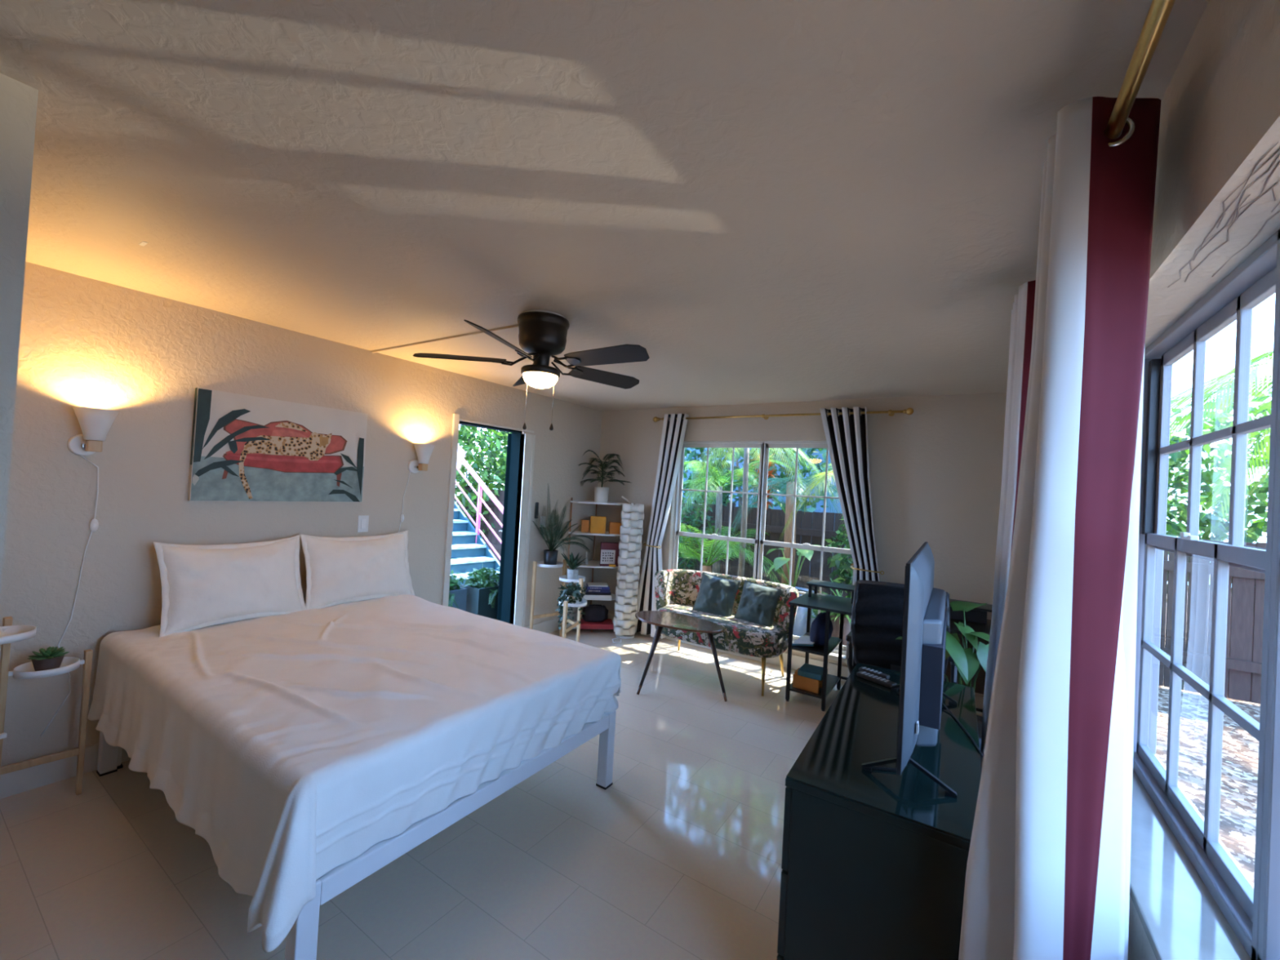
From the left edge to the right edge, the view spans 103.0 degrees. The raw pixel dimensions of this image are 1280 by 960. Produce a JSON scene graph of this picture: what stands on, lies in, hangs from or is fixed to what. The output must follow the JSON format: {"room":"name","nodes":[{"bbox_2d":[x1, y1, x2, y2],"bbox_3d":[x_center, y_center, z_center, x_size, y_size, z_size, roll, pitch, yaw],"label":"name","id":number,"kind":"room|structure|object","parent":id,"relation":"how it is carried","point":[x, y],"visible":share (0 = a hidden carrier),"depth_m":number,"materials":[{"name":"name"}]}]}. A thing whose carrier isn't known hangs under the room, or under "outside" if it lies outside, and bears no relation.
{"room":"studio apartment","nodes":[
{"label":"studio apartment","id":0,"kind":"room"},
{"bbox_2d":[0,73,38,601],"bbox_3d":[-3.099,0.184,0.478,1.880,2.440,2.950,3,-1,33],"label":"wall","id":1,"kind":"structure","parent":0,"point":[18,100],"depth_m":1.20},
{"bbox_2d":[0,262,601,766],"bbox_3d":[-1.755,0.314,4.144,0.150,2.440,4.670,3,-1,33],"label":"wall","id":2,"kind":"structure","parent":0,"point":[85,342],"depth_m":2.72,"materials":[{"name":"paint"}]},
{"bbox_2d":[40,406,119,736],"bbox_3d":[-2.678,0.437,2.444,0.163,1.562,0.172,3,-1,33],"label":"wall sconce","id":3,"kind":"object","parent":2,"relation":"attached to","point":[95,424],"visible":1,"depth_m":2.45,"materials":[{"name":"white plastic"}]},
{"bbox_2d":[89,518,98,531],"bbox_3d":[-2.702,0.224,2.520,0.021,0.066,0.031,3,-1,24],"label":"switch","id":4,"kind":"object","parent":3,"relation":"attached to","point":[94,524],"depth_m":2.51,"materials":[{"name":"white plastic"}]},
{"bbox_2d":[187,387,367,502],"bbox_3d":[-2.217,-0.177,3.216,0.044,0.628,0.951,3,-1,33],"label":"canvas painting","id":5,"kind":"object","parent":2,"relation":"attached to","point":[244,447],"visible":1,"depth_m":3.13,"materials":[{"name":"multicoloured fabric"}]},
{"bbox_2d":[0,611,582,799],"bbox_3d":[-1.793,1.467,4.014,0.014,0.130,4.510,3,-1,33],"label":"baseboard","id":6,"kind":"structure","parent":2,"relation":"attached to","point":[22,780],"depth_m":2.44,"materials":[{"name":"paint"}]},
{"bbox_2d":[357,515,368,532],"bbox_3d":[-1.982,0.314,3.647,0.010,0.118,0.075,3,-1,33],"label":"light switch","id":7,"kind":"object","parent":2,"relation":"attached to","point":[362,523],"visible":1,"depth_m":3.64,"materials":[{"name":"white plastic"}]},
{"bbox_2d":[398,443,435,532],"bbox_3d":[-1.715,0.257,3.913,0.163,1.071,0.208,3,-1,33],"label":"wall sconce","id":8,"kind":"object","parent":2,"relation":"attached to","point":[424,451],"visible":0.98,"depth_m":3.91,"materials":[{"name":"white plastic"}]},
{"bbox_2d":[441,413,535,626],"bbox_3d":[-1.413,0.511,4.660,0.176,2.100,0.945,3,-1,33],"label":"trim","id":9,"kind":"structure","parent":2,"relation":"attached to","point":[524,509],"depth_m":4.91,"materials":[{"name":"paint"}]},
{"bbox_2d":[459,421,521,623],"bbox_3d":[-1.460,0.533,4.642,0.122,2.050,0.755,3,-1,33],"label":"trim","id":10,"kind":"structure","parent":2,"relation":"attached to","point":[512,509],"depth_m":4.94,"materials":[{"name":"teal paint"}]},
{"bbox_2d":[497,433,511,620],"bbox_3d":[-1.441,0.550,5.346,0.099,2.020,0.760,3,-1,-13],"label":"door","id":11,"kind":"structure","parent":2,"relation":"in","point":[509,435],"depth_m":4.98,"materials":[{"name":"teal paint"}]},
{"bbox_2d":[0,628,982,959],"bbox_3d":[-0.890,1.607,1.758,4.296,0.120,7.620,3,-1,33],"label":"floor","id":12,"kind":"structure","parent":0,"point":[680,857],"depth_m":2.07,"materials":[{"name":"tile"}]},
{"bbox_2d":[0,616,93,795],"bbox_3d":[-2.645,1.025,2.115,0.227,0.860,0.544,3,-1,-9],"label":"plant stand","id":13,"kind":"object","parent":12,"relation":"on","point":[9,633],"visible":0.89,"depth_m":2.24,"materials":[{"name":"brown wood"}]},
{"bbox_2d":[0,625,36,644],"bbox_3d":[-2.636,0.640,2.095,0.195,0.030,0.195,4,-1,-29],"label":"tray","id":14,"kind":"object","parent":13,"relation":"on","point":[8,633],"depth_m":2.15,"materials":[{"name":"white ceramic"}]},
{"bbox_2d":[8,657,84,679],"bbox_3d":[-2.659,0.842,2.284,0.196,0.030,0.241,3,-1,33],"label":"tray","id":15,"kind":"object","parent":13,"relation":"on","point":[24,671],"depth_m":2.26,"materials":[{"name":"white ceramic"}]},
{"bbox_2d":[27,646,70,671],"bbox_3d":[-2.655,0.804,2.284,0.126,0.099,0.128,3,-1,33],"label":"potted succulent","id":16,"kind":"object","parent":13,"relation":"on","point":[51,658],"visible":0.99,"depth_m":2.26,"materials":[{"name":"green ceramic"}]},
{"bbox_2d":[31,653,65,671],"bbox_3d":[-2.658,0.822,2.285,0.100,0.062,0.100,3,-1,33],"label":"pot","id":17,"kind":"object","parent":16,"relation":"on","point":[41,662],"depth_m":2.26,"materials":[{"name":"ceramic"}]},
{"bbox_2d":[96,710,616,959],"bbox_3d":[-1.418,1.337,2.612,2.082,0.388,1.517,3,-1,33],"label":"bed","id":18,"kind":"object","parent":12,"relation":"on","point":[301,941],"visible":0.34,"depth_m":1.80,"materials":[{"name":"white metal"}]},
{"bbox_2d":[529,559,586,642],"bbox_3d":[-0.730,1.209,4.954,0.476,0.790,0.735,4,-1,-41],"label":"plant stand","id":19,"kind":"object","parent":12,"relation":"on","point":[563,630],"visible":0.65,"depth_m":4.97,"materials":[{"name":"brown wood"}]},
{"bbox_2d":[537,560,563,568],"bbox_3d":[-0.901,0.846,5.108,0.259,0.030,0.259,4,-1,-29],"label":"tray","id":20,"kind":"object","parent":19,"relation":"on","point":[559,564],"depth_m":5.01,"materials":[{"name":"white ceramic"}]},
{"bbox_2d":[543,549,558,564],"bbox_3d":[-0.898,0.782,5.109,0.144,0.150,0.144,3,-1,33],"label":"pot","id":21,"kind":"object","parent":20,"relation":"on","point":[550,556],"depth_m":5.05,"materials":[{"name":"ceramic"}]},
{"bbox_2d":[533,484,592,564],"bbox_3d":[-0.712,0.452,5.085,0.543,0.830,0.582,3,-1,33],"label":"potted palm","id":22,"kind":"object","parent":19,"relation":"on","point":[550,555],"visible":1,"depth_m":5.08,"materials":[{"name":"green plant"}]},
{"bbox_2d":[555,582,586,629],"bbox_3d":[-0.638,1.164,4.732,0.279,0.433,0.281,3,-1,1],"label":"trailing vine","id":23,"kind":"object","parent":19,"relation":"on","point":[573,596],"visible":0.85,"depth_m":4.67,"materials":[{"name":"green plant"}]},
{"bbox_2d":[566,593,579,604],"bbox_3d":[-0.620,1.105,4.734,0.156,0.085,0.156,3,-1,33],"label":"pot","id":24,"kind":"object","parent":23,"relation":"on","point":[571,597],"depth_m":4.66,"materials":[{"name":"ceramic"}]},
{"bbox_2d":[559,574,585,582],"bbox_3d":[-0.674,0.984,5.073,0.259,0.030,0.259,3,-1,27],"label":"tray","id":25,"kind":"object","parent":19,"relation":"on","point":[563,578],"depth_m":4.98,"materials":[{"name":"white ceramic"}]},
{"bbox_2d":[567,568,578,579],"bbox_3d":[-0.671,0.940,5.074,0.116,0.110,0.116,3,-1,33],"label":"pot","id":26,"kind":"object","parent":25,"relation":"on","point":[572,573],"depth_m":5.03,"materials":[{"name":"ceramic"}]},
{"bbox_2d":[559,598,586,607],"bbox_3d":[-0.621,1.136,4.733,0.259,0.030,0.259,3,-1,27],"label":"tray","id":27,"kind":"object","parent":19,"relation":"on","point":[584,602],"depth_m":4.63,"materials":[{"name":"white ceramic"}]},
{"bbox_2d":[561,551,585,579],"bbox_3d":[-0.665,0.850,5.067,0.298,0.289,0.239,3,-1,33],"label":"agave","id":28,"kind":"object","parent":19,"relation":"on","point":[572,572],"visible":0.95,"depth_m":5.03,"materials":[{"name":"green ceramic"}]},
{"bbox_2d":[564,497,629,632],"bbox_3d":[-0.475,0.916,5.550,0.470,1.420,0.490,3,-1,33],"label":"corner shelf","id":29,"kind":"object","parent":12,"relation":"on","point":[593,563],"visible":0.34,"depth_m":5.49,"materials":[{"name":"white wood"}]},
{"bbox_2d":[580,618,613,629],"bbox_3d":[-0.477,1.552,5.489,0.360,0.050,0.240,3,-1,-9],"label":"game box","id":30,"kind":"object","parent":29,"relation":"on","point":[607,624],"visible":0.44,"depth_m":5.39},
{"bbox_2d":[582,604,608,622],"bbox_3d":[-0.484,1.436,5.527,0.282,0.182,0.170,3,-1,-11],"label":"bag","id":31,"kind":"object","parent":30,"relation":"on","point":[593,612],"visible":0.98,"depth_m":5.46,"materials":[{"name":"fabric"}]},
{"bbox_2d":[589,515,606,533],"bbox_3d":[-0.459,0.487,5.543,0.165,0.180,0.100,3,-1,-9],"label":"box","id":32,"kind":"object","parent":29,"relation":"on","point":[597,523],"visible":1,"depth_m":5.50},
{"bbox_2d":[577,449,631,502],"bbox_3d":[-0.378,-0.036,5.511,0.602,0.561,0.551,3,-1,33],"label":"potted fern","id":33,"kind":"object","parent":29,"relation":"on","point":[601,494],"visible":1,"depth_m":5.49,"materials":[{"name":"green plant"}]},
{"bbox_2d":[594,486,608,502],"bbox_3d":[-0.420,0.161,5.535,0.158,0.165,0.158,3,-1,33],"label":"pot","id":34,"kind":"object","parent":33,"relation":"on","point":[601,494],"depth_m":5.47,"materials":[{"name":"ceramic"}]},
{"bbox_2d":[599,542,619,566],"bbox_3d":[-0.330,0.804,5.513,0.200,0.250,0.081,3,-1,-9],"label":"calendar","id":35,"kind":"object","parent":29,"relation":"on","point":[609,551],"visible":0.94,"depth_m":5.48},
{"bbox_2d":[608,521,621,534],"bbox_3d":[-0.273,0.525,5.558,0.125,0.125,0.080,3,-1,-9],"label":"box","id":36,"kind":"object","parent":29,"relation":"on","point":[614,527],"visible":0.82,"depth_m":5.52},
{"bbox_2d":[612,496,644,643],"bbox_3d":[-0.116,0.908,5.298,0.263,1.469,0.393,3,-1,-1],"label":"floor lamp","id":37,"kind":"object","parent":12,"relation":"on","point":[628,575],"visible":1,"depth_m":5.28,"materials":[{"name":"white paper"}]},
{"bbox_2d":[635,610,727,702],"bbox_3d":[0.312,1.395,4.115,0.748,0.516,0.549,3,-1,3],"label":"coffee table","id":38,"kind":"object","parent":12,"relation":"on","point":[661,620],"visible":1,"depth_m":4.00,"materials":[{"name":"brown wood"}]},
{"bbox_2d":[654,568,799,696],"bbox_3d":[0.697,1.282,4.532,1.352,0.792,0.667,3,-1,33],"label":"loveseat","id":39,"kind":"object","parent":12,"relation":"on","point":[676,590],"visible":0.68,"depth_m":4.35,"materials":[{"name":"fabric"}]},
{"bbox_2d":[692,571,740,616],"bbox_3d":[0.692,1.057,4.628,0.404,0.388,0.203,3,-1,33],"label":"cushion","id":40,"kind":"object","parent":39,"relation":"on","point":[716,595],"visible":0.93,"depth_m":4.58,"materials":[{"name":"green fabric"}]},
{"bbox_2d":[734,579,782,626],"bbox_3d":[1.012,1.076,4.387,0.194,0.369,0.379,4,-1,-44],"label":"cushion","id":41,"kind":"object","parent":39,"relation":"on","point":[757,604],"visible":0.88,"depth_m":4.33,"materials":[{"name":"green fabric"}]},
{"bbox_2d":[777,662,982,959],"bbox_3d":[0.915,1.260,1.829,0.503,0.775,1.236,3,-1,33],"label":"dresser","id":42,"kind":"object","parent":12,"relation":"on","point":[873,864],"visible":0.94,"depth_m":1.37,"materials":[{"name":"green paint"}]},
{"bbox_2d":[858,666,889,679],"bbox_3d":[1.064,0.877,2.313,0.035,0.020,0.130,4,-1,-39],"label":"remote control","id":43,"kind":"object","parent":42,"relation":"on","point":[876,673],"visible":0.98,"depth_m":2.30,"materials":[{"name":"black plastic"}]},
{"bbox_2d":[856,671,897,688],"bbox_3d":[1.037,0.875,2.235,0.045,0.020,0.165,4,-1,-35],"label":"remote control","id":44,"kind":"object","parent":42,"relation":"on","point":[879,680],"visible":0.96,"depth_m":2.22,"materials":[{"name":"black plastic"}]},
{"bbox_2d":[861,542,956,798],"bbox_3d":[0.976,0.560,1.772,0.254,0.627,0.960,3,-1,33],"label":"television","id":45,"kind":"object","parent":42,"relation":"on","point":[921,684],"visible":1,"depth_m":1.44,"materials":[{"name":"black plastic"}]},
{"bbox_2d":[785,591,991,712],"bbox_3d":[1.832,1.350,3.771,1.335,0.755,0.570,3,-1,33],"label":"desk","id":46,"kind":"object","parent":12,"relation":"on","point":[837,604],"visible":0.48,"depth_m":3.86,"materials":[{"name":"black metal"}]},
{"bbox_2d":[792,635,815,646],"bbox_3d":[1.312,1.264,3.999,0.160,0.046,0.260,3,-1,33],"label":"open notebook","id":47,"kind":"object","parent":46,"relation":"on","point":[803,640],"visible":0.71,"depth_m":3.93,"materials":[{"name":"white paper"}]},
{"bbox_2d":[792,667,822,693],"bbox_3d":[1.299,1.543,3.928,0.195,0.114,0.160,3,-1,33],"label":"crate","id":48,"kind":"object","parent":46,"relation":"on","point":[802,682],"visible":0.74,"depth_m":3.86,"materials":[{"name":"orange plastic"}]},
{"bbox_2d":[797,663,827,680],"bbox_3d":[1.333,1.479,3.926,0.180,0.045,0.200,3,-1,33],"label":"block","id":49,"kind":"object","parent":48,"relation":"on","point":[814,672],"visible":0.84,"depth_m":3.88,"materials":[{"name":"teal plastic"}]},
{"bbox_2d":[789,673,839,698],"bbox_3d":[1.387,1.614,4.046,0.282,0.016,0.542,3,-1,33],"label":"shelf","id":50,"kind":"object","parent":46,"relation":"attached to","point":[832,680],"depth_m":3.89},
{"bbox_2d":[791,631,841,656],"bbox_3d":[1.404,1.300,4.051,0.282,0.016,0.542,3,-1,33],"label":"shelf","id":51,"kind":"object","parent":46,"relation":"attached to","point":[833,642],"depth_m":3.90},
{"bbox_2d":[809,612,833,645],"bbox_3d":[1.434,1.171,4.021,0.153,0.236,0.340,3,-1,33],"label":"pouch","id":52,"kind":"object","parent":46,"relation":"on","point":[817,630],"visible":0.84,"depth_m":3.92,"materials":[{"name":"fabric"}]},
{"bbox_2d":[805,579,992,612],"bbox_3d":[1.957,0.925,3.897,1.295,0.111,0.240,3,-1,33],"label":"shelf","id":53,"kind":"object","parent":46,"relation":"on","point":[988,607],"visible":0.41,"depth_m":4.07,"materials":[{"name":"black metal"}]},
{"bbox_2d":[950,606,986,624],"bbox_3d":[2.306,0.953,3.669,0.320,0.085,0.150,3,-1,33],"label":"case","id":54,"kind":"object","parent":46,"relation":"on","point":[971,615],"visible":0.39,"depth_m":3.57,"materials":[{"name":"black plastic"}]},
{"bbox_2d":[845,579,957,684],"bbox_3d":[1.559,1.144,3.048,0.584,1.113,0.590,3,-1,33],"label":"office chair","id":55,"kind":"object","parent":12,"relation":"on","point":[877,606],"visible":0.46,"depth_m":2.89,"materials":[{"name":"black"}]},
{"bbox_2d":[895,600,989,750],"bbox_3d":[1.542,1.135,2.542,0.489,1.114,0.335,3,-1,33],"label":"monstera","id":56,"kind":"object","parent":12,"relation":"on","point":[966,662],"visible":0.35,"depth_m":2.46,"materials":[{"name":"green plant"}]},
{"bbox_2d":[0,0,1208,410],"bbox_3d":[-0.749,-0.939,1.797,4.296,0.100,7.620,3,-1,33],"label":"ceiling","id":57,"kind":"structure","parent":0,"point":[772,201],"depth_m":1.41,"materials":[{"name":"paint"}]},
{"bbox_2d":[371,324,518,353],"bbox_3d":[-1.263,-0.889,3.228,1.580,0.012,0.017,3,-1,33],"label":"cable raceway","id":58,"kind":"object","parent":57,"relation":"attached to","point":[513,326],"visible":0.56,"depth_m":3.19,"materials":[{"name":"paint"}]},
{"bbox_2d":[413,309,648,430],"bbox_3d":[-0.482,-0.561,2.665,1.213,0.598,1.259,3,-1,33],"label":"ceiling fan","id":59,"kind":"object","parent":57,"relation":"attached to","point":[542,334],"visible":1,"depth_m":2.61,"materials":[{"name":"black metal"}]},
{"bbox_2d":[591,392,1006,697],"bbox_3d":[1.186,0.488,4.919,3.946,2.440,0.160,3,-1,33],"label":"wall","id":60,"kind":"structure","parent":0,"point":[935,470],"depth_m":4.20,"materials":[{"name":"paint"}]},
{"bbox_2d":[671,440,764,578],"bbox_3d":[0.775,0.544,5.205,0.950,1.880,0.072,3,-1,33],"label":"window","id":61,"kind":"structure","parent":60,"relation":"in","point":[730,444],"depth_m":5.23,"materials":[{"name":"white metal"}]},
{"bbox_2d":[653,408,913,422],"bbox_3d":[1.193,-0.601,4.805,2.466,0.058,0.118,3,-1,33],"label":"curtain rod","id":62,"kind":"object","parent":60,"relation":"attached to","point":[909,411],"visible":0.91,"depth_m":4.65,"materials":[{"name":"gold metal"}]},
{"bbox_2d":[631,413,688,639],"bbox_3d":[0.205,0.470,5.351,0.512,2.320,0.115,3,-1,33],"label":"curtain","id":63,"kind":"object","parent":62,"relation":"hanging from","point":[673,430],"visible":0.84,"depth_m":5.32,"materials":[{"name":"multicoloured fabric"}]},
{"bbox_2d":[819,406,879,677],"bbox_3d":[1.825,0.543,4.299,0.687,2.321,0.115,3,-1,33],"label":"curtain","id":64,"kind":"object","parent":62,"relation":"hanging from","point":[846,433],"visible":0.66,"depth_m":4.31,"materials":[{"name":"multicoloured fabric"}]},
{"bbox_2d":[608,613,983,714],"bbox_3d":[1.075,1.637,4.829,3.946,0.130,0.014,3,-1,33],"label":"baseboard","id":65,"kind":"structure","parent":60,"relation":"attached to","point":[797,661],"depth_m":4.60,"materials":[{"name":"paint"}]},
{"bbox_2d":[756,440,853,654],"bbox_3d":[1.546,0.579,4.704,0.930,1.880,0.072,3,-1,33],"label":"window","id":66,"kind":"structure","parent":60,"relation":"in","point":[767,444],"depth_m":4.79,"materials":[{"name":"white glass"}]},
{"bbox_2d":[786,648,846,662],"bbox_3d":[1.068,1.517,4.889,1.900,0.040,0.130,3,-1,33],"label":"trim","id":67,"kind":"structure","parent":60,"relation":"attached to","point":[833,655],"depth_m":4.44,"materials":[{"name":"paint"}]},
{"bbox_2d":[976,714,982,750],"bbox_3d":[1.593,1.445,2.496,0.330,0.500,0.330,3,-1,33],"label":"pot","id":68,"kind":"object","parent":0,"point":[979,717],"depth_m":2.49,"materials":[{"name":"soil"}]},
{"bbox_2d":[1128,0,1279,959],"bbox_3d":[0.938,0.410,0.725,0.200,2.440,7.470,3,-1,33],"label":"wall","id":69,"kind":"structure","parent":0,"point":[1220,113],"depth_m":0.86,"materials":[{"name":"paint"}]},
{"bbox_2d":[1105,0,1175,139],"bbox_3d":[0.934,-0.653,0.961,0.143,0.075,3.632,3,-1,33],"label":"curtain rod","id":70,"kind":"object","parent":69,"relation":"attached to","point":[1159,11],"visible":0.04,"depth_m":0.80,"materials":[{"name":"gold metal"}]},
{"bbox_2d":[980,280,1035,766],"bbox_3d":[1.419,0.483,1.889,0.213,2.322,0.411,3,-1,33],"label":"curtain","id":71,"kind":"object","parent":70,"relation":"hanging from","point":[1022,312],"visible":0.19,"depth_m":1.79,"materials":[{"name":"white fabric"}]},
{"bbox_2d":[958,96,1160,959],"bbox_3d":[0.826,0.438,1.028,0.303,2.322,0.238,3,-1,17],"label":"curtain","id":72,"kind":"object","parent":70,"relation":"hanging from","point":[1048,865],"visible":0.99,"depth_m":0.95,"materials":[{"name":"white fabric"}]},
{"bbox_2d":[1129,769,1251,959],"bbox_3d":[1.206,0.843,1.239,0.136,0.022,2.660,3,-1,33],"label":"windowsill","id":73,"kind":"structure","parent":69,"relation":"attached to","point":[1180,917],"depth_m":1.00,"materials":[{"name":"paint"}]},
{"bbox_2d":[1133,229,1279,959],"bbox_3d":[1.331,0.210,1.211,0.072,1.253,0.885,3,-1,33],"label":"window","id":74,"kind":"structure","parent":69,"relation":"in","point":[1257,278],"depth_m":1.16,"materials":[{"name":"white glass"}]},
{"bbox_2d":[1168,142,1279,287],"bbox_3d":[0.975,-0.442,0.795,0.093,0.003,0.763,3,-1,33],"label":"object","id":75,"kind":"structure","parent":69,"relation":"attached to","point":[1237,210],"depth_m":0.83,"materials":[{"name":"paint"}]},
{"bbox_2d":[1257,353,1279,959],"bbox_3d":[0.845,0.172,0.460,0.072,1.253,0.905,3,-1,33],"label":"window","id":76,"kind":"structure","parent":69,"relation":"in","point":[1268,942],"depth_m":0.84,"materials":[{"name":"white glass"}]},
{"label":"outside","id":77,"kind":"structure","parent":0,"visible":0},
{"bbox_2d":[798,577,1260,884],"bbox_3d":[1.506,1.968,4.291,30.000,0.300,27.000,3,-1,33],"label":"ground","id":78,"kind":"structure","parent":77,"point":[1240,749],"depth_m":3.47,"materials":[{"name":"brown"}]},
{"bbox_2d":[449,444,503,586],"bbox_3d":[-3.464,0.074,7.856,3.625,3.190,1.460,2,-1,40],"label":"stair","id":79,"kind":"structure","parent":78,"relation":"on","point":[469,551],"depth_m":7.74,"materials":[{"name":"teal paint"}]},
{"bbox_2d":[454,424,511,540],"bbox_3d":[-3.428,-0.794,10.969,2.874,5.118,3.096,3,-1,15],"label":"tree","id":80,"kind":"object","parent":78,"relation":"on","point":[492,450],"visible":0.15,"depth_m":10.16,"materials":[{"name":"green plant"}]},
{"bbox_2d":[677,461,715,569],"bbox_3d":[0.404,0.692,7.463,1.484,2.231,0.913,3,-1,33],"label":"shrub","id":81,"kind":"object","parent":78,"relation":"on","point":[691,517],"visible":0.13,"depth_m":7.25,"materials":[{"name":"green plant"}]},
{"bbox_2d":[678,523,789,583],"bbox_3d":[0.854,1.183,6.550,2.291,1.273,1.970,3,-1,-19],"label":"palm","id":82,"kind":"object","parent":78,"relation":"on","point":[731,552],"visible":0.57,"depth_m":6.50,"materials":[{"name":"green plant"}]},
{"bbox_2d":[681,458,794,573],"bbox_3d":[1.114,0.768,7.231,1.711,2.144,1.783,3,-1,-17],"label":"palm","id":83,"kind":"object","parent":78,"relation":"on","point":[716,566],"visible":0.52,"depth_m":7.04,"materials":[{"name":"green plant"}]},
{"bbox_2d":[684,447,833,513],"bbox_3d":[2.182,-1.431,9.303,4.105,6.716,1.908,3,-1,33],"label":"tree","id":84,"kind":"object","parent":78,"relation":"on","point":[691,454],"visible":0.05,"depth_m":9.03,"materials":[{"name":"green plant"}]},
{"bbox_2d":[684,448,839,577],"bbox_3d":[1.345,0.643,6.050,1.880,2.383,1.900,3,-1,33],"label":"palm","id":85,"kind":"object","parent":78,"relation":"on","point":[746,451],"visible":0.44,"depth_m":6.01,"materials":[{"name":"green plant"}]},
{"bbox_2d":[682,447,842,570],"bbox_3d":[3.844,-0.524,13.040,11.200,5.200,4.800,3,-1,33],"label":"tree","id":86,"kind":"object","parent":78,"relation":"on","point":[820,509],"visible":0.06,"depth_m":11.09,"materials":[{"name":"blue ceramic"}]},
{"bbox_2d":[751,453,777,510],"bbox_3d":[1.628,0.740,6.779,0.346,2.241,0.403,4,-1,-35],"label":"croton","id":87,"kind":"object","parent":78,"relation":"on","point":[770,472],"visible":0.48,"depth_m":6.76,"materials":[{"name":"green plant"}]},
{"bbox_2d":[730,475,840,585],"bbox_3d":[1.910,0.914,6.408,2.049,1.918,1.774,3,-1,33],"label":"palm","id":88,"kind":"object","parent":78,"relation":"on","point":[788,508],"visible":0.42,"depth_m":6.47,"materials":[{"name":"green plant"}]},
{"bbox_2d":[765,544,821,636],"bbox_3d":[1.751,1.282,5.629,0.668,1.138,0.653,3,-1,0],"label":"potted plant","id":89,"kind":"object","parent":78,"relation":"on","point":[799,627],"visible":0.44,"depth_m":5.51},
{"bbox_2d":[792,586,813,636],"bbox_3d":[1.691,1.539,5.683,0.480,0.620,0.480,3,-1,33],"label":"pot","id":90,"kind":"object","parent":89,"relation":"on","point":[799,627],"depth_m":5.49,"materials":[{"name":"ceramic"}]},
{"bbox_2d":[781,463,853,596],"bbox_3d":[2.402,0.828,5.366,1.920,2.111,1.952,3,-1,33],"label":"palm","id":91,"kind":"object","parent":78,"relation":"on","point":[831,473],"visible":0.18,"depth_m":5.34,"materials":[{"name":"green plant"}]},
{"bbox_2d":[800,577,851,645],"bbox_3d":[2.183,1.469,5.381,0.902,0.804,0.942,3,-1,33],"label":"spider plant","id":92,"kind":"object","parent":78,"relation":"on","point":[835,617],"visible":0.2,"depth_m":5.27,"materials":[{"name":"green plant"}]},
{"bbox_2d":[824,515,853,597],"bbox_3d":[2.711,1.061,5.934,1.037,1.698,0.876,3,-1,33],"label":"shrub","id":93,"kind":"object","parent":78,"relation":"on","point":[837,560],"visible":0.16,"depth_m":5.97,"materials":[{"name":"green plant"}]},
{"bbox_2d":[460,484,1266,704],"bbox_3d":[3.806,1.207,5.857,18.090,1.520,0.160,3,-1,33],"label":"fence","id":94,"kind":"object","parent":78,"relation":"on","point":[1243,665],"visible":0.11,"depth_m":4.88,"materials":[{"name":"wood"}]},
{"bbox_2d":[1165,408,1231,595],"bbox_3d":[6.236,0.459,6.895,2.575,3.324,2.036,3,-1,33],"label":"tree","id":95,"kind":"object","parent":78,"relation":"on","point":[1174,529],"visible":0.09,"depth_m":6.17,"materials":[{"name":"green plant"}]},
{"bbox_2d":[1166,390,1271,613],"bbox_3d":[8.264,0.460,6.140,3.406,3.524,2.003,3,-1,33],"label":"tree","id":96,"kind":"object","parent":78,"relation":"on","point":[1253,532],"visible":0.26,"depth_m":6.41,"materials":[{"name":"green plant"}]},
{"bbox_2d":[1169,350,1273,524],"bbox_3d":[5.825,0.485,3.510,4.060,3.117,3.778,3,-1,6],"label":"tree","id":97,"kind":"object","parent":78,"relation":"on","point":[1257,372],"visible":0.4,"depth_m":4.55,"materials":[{"name":"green plant"}]},
{"bbox_2d":[1245,429,1270,502],"bbox_3d":[8.338,0.346,4.240,4.284,3.693,3.970,3,-1,33],"label":"palm","id":98,"kind":"object","parent":78,"relation":"on","point":[1264,433],"visible":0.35,"depth_m":5.92,"materials":[{"name":"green plant"}]},
{"bbox_3d":[-3.772,1.517,5.586,4.710,0.060,3.400,3,-1,33],"label":"patio slab","id":99,"kind":"object","parent":78,"relation":"on","visible":0},
{"bbox_2d":[448,569,466,611],"bbox_3d":[-1.997,1.236,5.138,0.526,0.682,0.636,3,-1,33],"label":"planter box","id":100,"kind":"object","parent":99,"relation":"on","point":[457,596],"visible":0.2,"depth_m":5.13,"materials":[{"name":"concrete"}]},
{"bbox_2d":[457,563,499,619],"bbox_3d":[-1.718,1.246,5.463,0.564,0.703,0.631,3,-1,33],"label":"planter box","id":101,"kind":"object","parent":99,"relation":"on","point":[482,591],"visible":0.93,"depth_m":5.33,"materials":[{"name":"concrete"}]},
{"bbox_3d":[-1.408,0.998,2.617,2.025,0.285,1.465,3,-1,33],"label":"mattress","id":102,"kind":"object","parent":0,"visible":0},
{"bbox_2d":[87,594,621,952],"bbox_3d":[-1.369,1.022,2.539,2.179,0.454,1.661,3,-1,33],"label":"sheet","id":103,"kind":"object","parent":102,"relation":"on","point":[295,744],"visible":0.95,"depth_m":1.95,"materials":[{"name":"white fabric"}]},
{"bbox_2d":[153,534,306,637],"bbox_3d":[-2.281,0.576,2.885,0.206,0.482,0.708,3,-1,33],"label":"pillow","id":104,"kind":"object","parent":103,"relation":"on","point":[202,586],"visible":0.99,"depth_m":2.79,"materials":[{"name":"beige fabric"}]},
{"bbox_2d":[299,529,414,609],"bbox_3d":[-1.901,0.601,3.472,0.211,0.482,0.727,2,-1,38],"label":"pillow","id":105,"kind":"object","parent":103,"relation":"on","point":[340,570],"visible":0.98,"depth_m":3.38,"materials":[{"name":"beige fabric"}]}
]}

